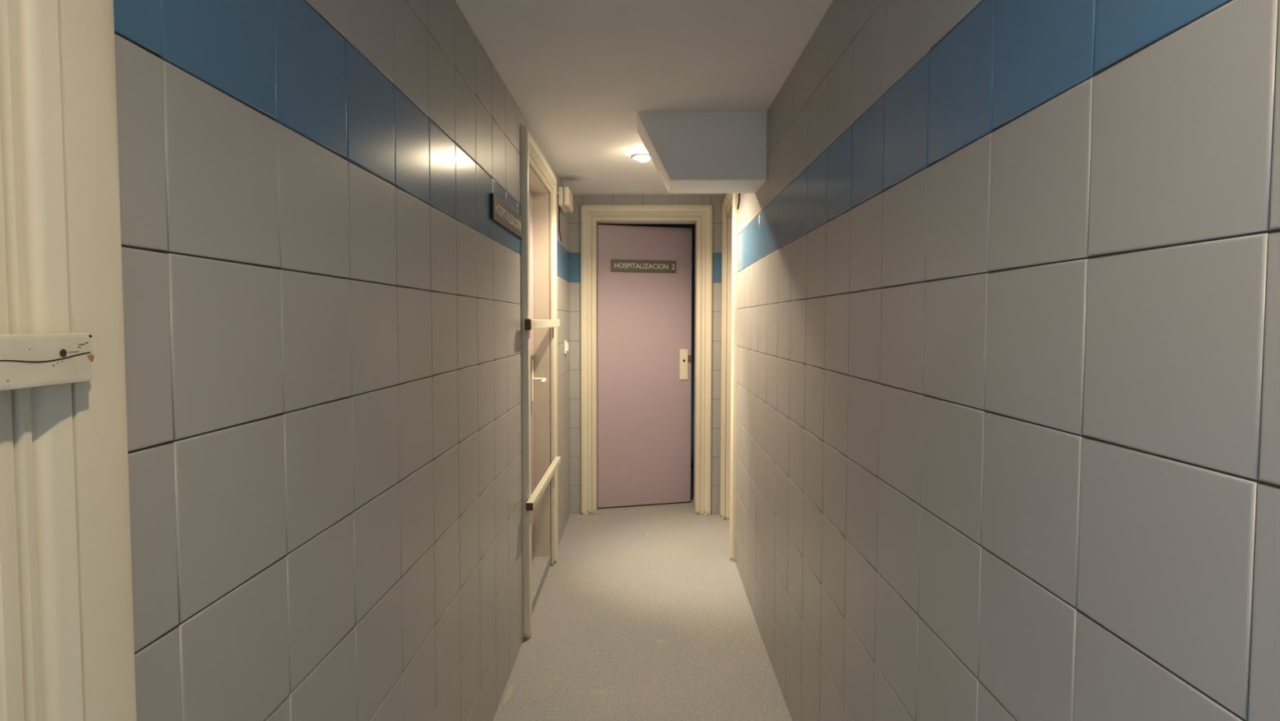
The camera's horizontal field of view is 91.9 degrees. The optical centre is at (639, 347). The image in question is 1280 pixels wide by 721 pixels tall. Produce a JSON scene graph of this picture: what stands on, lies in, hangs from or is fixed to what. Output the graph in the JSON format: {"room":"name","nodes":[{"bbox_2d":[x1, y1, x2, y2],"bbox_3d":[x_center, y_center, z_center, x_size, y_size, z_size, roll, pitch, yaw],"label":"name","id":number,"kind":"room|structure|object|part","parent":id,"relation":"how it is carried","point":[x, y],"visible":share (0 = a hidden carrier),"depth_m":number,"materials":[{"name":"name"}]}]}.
{"room":"hospital interior","nodes":[
{"label":"hospital interior","id":0,"kind":"room"},
{"bbox_2d":[113,0,570,720],"bbox_3d":[-0.551,0.137,2.006,0.131,2.200,4.710,0,2,0],"label":"wall","id":1,"kind":"structure","parent":0,"point":[322,290],"depth_m":0.95,"materials":[{"name":"grey tile"}]},
{"bbox_2d":[0,0,136,720],"bbox_3d":[-0.550,0.257,0.146,0.159,2.112,0.882,0,2,0],"label":"door","id":2,"kind":"structure","parent":1,"relation":"in","point":[67,649],"depth_m":0.51,"materials":[{"name":"beige paint"}]},
{"bbox_2d":[0,333,94,391],"bbox_3d":[-0.463,0.023,0.127,0.022,0.040,0.766,0,2,0],"label":"wooden bar","id":3,"kind":"object","parent":2,"relation":"attached to","point":[44,359],"visible":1,"depth_m":0.47,"materials":[{"name":"paint"}]},
{"bbox_2d":[490,192,522,238],"bbox_3d":[-0.477,-0.470,2.242,0.011,0.083,0.476,0,2,0],"label":"room sign","id":4,"kind":"object","parent":1,"relation":"attached to","point":[501,213],"visible":1,"depth_m":2.18,"materials":[{"name":"black"}]},
{"bbox_2d":[520,124,558,639],"bbox_3d":[-0.532,0.141,2.973,0.163,2.112,0.888,0,2,0],"label":"door","id":5,"kind":"structure","parent":1,"relation":"in","point":[538,180],"depth_m":3.28,"materials":[{"name":"beige paint"}]},
{"bbox_3d":[-0.563,0.172,3.236,0.008,0.220,0.040,0,2,0],"label":"handle plate","id":6,"kind":"part","parent":5,"relation":"part of","materials":[{"name":"beige plastic"}]},
{"bbox_3d":[-0.522,0.168,3.180,0.076,0.019,0.128,0,2,0],"label":"handle","id":7,"kind":"part","parent":5,"relation":"part of","materials":[{"name":"beige plastic"}]},
{"bbox_2d":[524,318,559,330],"bbox_3d":[-0.444,-0.111,2.888,0.026,0.048,0.877,0,2,0],"label":"wooden bar","id":8,"kind":"object","parent":5,"relation":"attached to","point":[530,324],"visible":1,"depth_m":2.70,"materials":[{"name":"paint"}]},
{"bbox_2d":[525,456,560,510],"bbox_3d":[-0.444,0.622,2.925,0.030,0.032,0.863,0,2,0],"label":"wooden bar","id":9,"kind":"object","parent":5,"relation":"attached to","point":[540,489],"visible":1,"depth_m":2.79,"materials":[{"name":"paint"}]},
{"bbox_2d":[558,206,562,241],"bbox_3d":[-0.474,-0.738,3.688,0.007,0.200,0.100,0,2,0],"label":"cable","id":10,"kind":"object","parent":1,"relation":"attached to","point":[559,206],"visible":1,"depth_m":3.64,"materials":[{"name":"black plastic"}]},
{"bbox_2d":[556,186,573,212],"bbox_3d":[-0.446,-0.884,3.628,0.065,0.112,0.416,0,2,0],"label":"emergency light","id":11,"kind":"object","parent":1,"relation":"attached to","point":[565,195],"visible":0.97,"depth_m":3.60,"materials":[{"name":"beige plastic"}]},
{"bbox_2d":[564,340,567,353],"bbox_3d":[-0.474,-0.005,3.962,0.011,0.080,0.080,0,2,0],"label":"switch plate","id":12,"kind":"object","parent":1,"relation":"attached to","point":[565,342],"depth_m":3.93,"materials":[{"name":"beige plastic"}]},
{"bbox_2d":[564,340,568,353],"bbox_3d":[-0.469,-0.005,3.962,0.021,0.080,0.080,0,2,0],"label":"light switch","id":13,"kind":"object","parent":1,"relation":"attached to","point":[566,344],"visible":1,"depth_m":3.93,"materials":[{"name":"beige plastic"}]},
{"bbox_2d":[492,467,792,720],"bbox_3d":[-1.117,1.309,1.463,3.750,0.100,8.400,0,2,0],"label":"floor","id":14,"kind":"structure","parent":0,"point":[660,625],"depth_m":2.65,"materials":[{"name":"concrete"}]},
{"bbox_2d":[502,514,693,703],"bbox_3d":[-0.059,1.189,3.207,0.831,0.001,2.133,0,2,0],"label":"glue stain","id":15,"kind":"object","parent":14,"relation":"on","point":[508,691],"visible":1,"depth_m":2.23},
{"bbox_2d":[455,0,832,195],"bbox_3d":[-1.117,-0.947,0.870,3.750,0.183,7.400,0,2,0],"label":"ceiling","id":16,"kind":"structure","parent":0,"point":[580,73],"depth_m":2.02,"materials":[{"name":"paint"}]},
{"bbox_2d":[631,152,650,161],"bbox_3d":[0.008,-0.960,3.145,0.110,0.034,0.110,0,2,0],"label":"recessed light","id":17,"kind":"object","parent":16,"relation":"in","point":[642,157],"visible":0.99,"depth_m":3.11,"materials":[{"name":"beige plastic"}]},
{"bbox_3d":[0.016,-0.959,3.133,0.066,0.034,0.066,0,2,0],"label":"bulb","id":18,"kind":"part","parent":17,"relation":"part of","materials":[{"name":"white"}]},
{"bbox_2d":[597,223,695,467],"bbox_3d":[0.035,-0.036,5.023,2.600,2.300,1.360,0,2,0],"label":"wall","id":19,"kind":"structure","parent":0,"point":[692,226],"depth_m":5.59,"materials":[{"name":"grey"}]},
{"bbox_2d":[568,195,725,513],"bbox_3d":[0.050,0.044,4.295,1.280,2.200,0.121,0,2,0],"label":"wall","id":20,"kind":"structure","parent":0,"point":[717,200],"depth_m":4.22,"materials":[{"name":"grey tile"}]},
{"bbox_2d":[579,204,713,515],"bbox_3d":[0.043,0.082,4.369,0.900,2.118,0.322,0,2,0],"label":"door","id":21,"kind":"structure","parent":20,"relation":"in","point":[636,326],"depth_m":4.38,"materials":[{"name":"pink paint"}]},
{"bbox_2d":[611,259,675,272],"bbox_3d":[0.029,-0.578,4.377,0.472,0.084,0.011,0,2,-13],"label":"room sign","id":22,"kind":"object","parent":21,"relation":"attached to","point":[617,265],"visible":1,"depth_m":4.37,"materials":[{"name":"black"}]},
{"bbox_3d":[0.317,0.119,4.478,0.060,0.220,0.007,0,2,-13],"label":"handle plate","id":23,"kind":"part","parent":21,"relation":"part of","materials":[{"name":"beige plastic"}]},
{"bbox_3d":[0.356,0.079,4.504,0.028,0.055,0.031,0,2,-13],"label":"latch plate","id":24,"kind":"part","parent":21,"relation":"part of","materials":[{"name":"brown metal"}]},
{"bbox_2d":[725,0,1279,720],"bbox_3d":[0.587,0.185,0.879,0.174,2.200,6.950,0,2,0],"label":"wall","id":25,"kind":"structure","parent":0,"point":[1007,362],"depth_m":0.81,"materials":[{"name":"grey tile"}]},
{"bbox_2d":[636,111,766,193],"bbox_3d":[0.255,-0.838,2.646,0.561,0.301,0.270,0,2,0],"label":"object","id":26,"kind":"structure","parent":25,"relation":"attached to","point":[691,152],"depth_m":2.51,"materials":[{"name":"paint"}]},
{"bbox_2d":[720,193,737,561],"bbox_3d":[0.602,0.105,3.789,0.156,2.122,0.835,0,2,3],"label":"door","id":27,"kind":"structure","parent":25,"relation":"in","point":[729,209],"depth_m":4.08,"materials":[{"name":"beige paint"}]}
]}

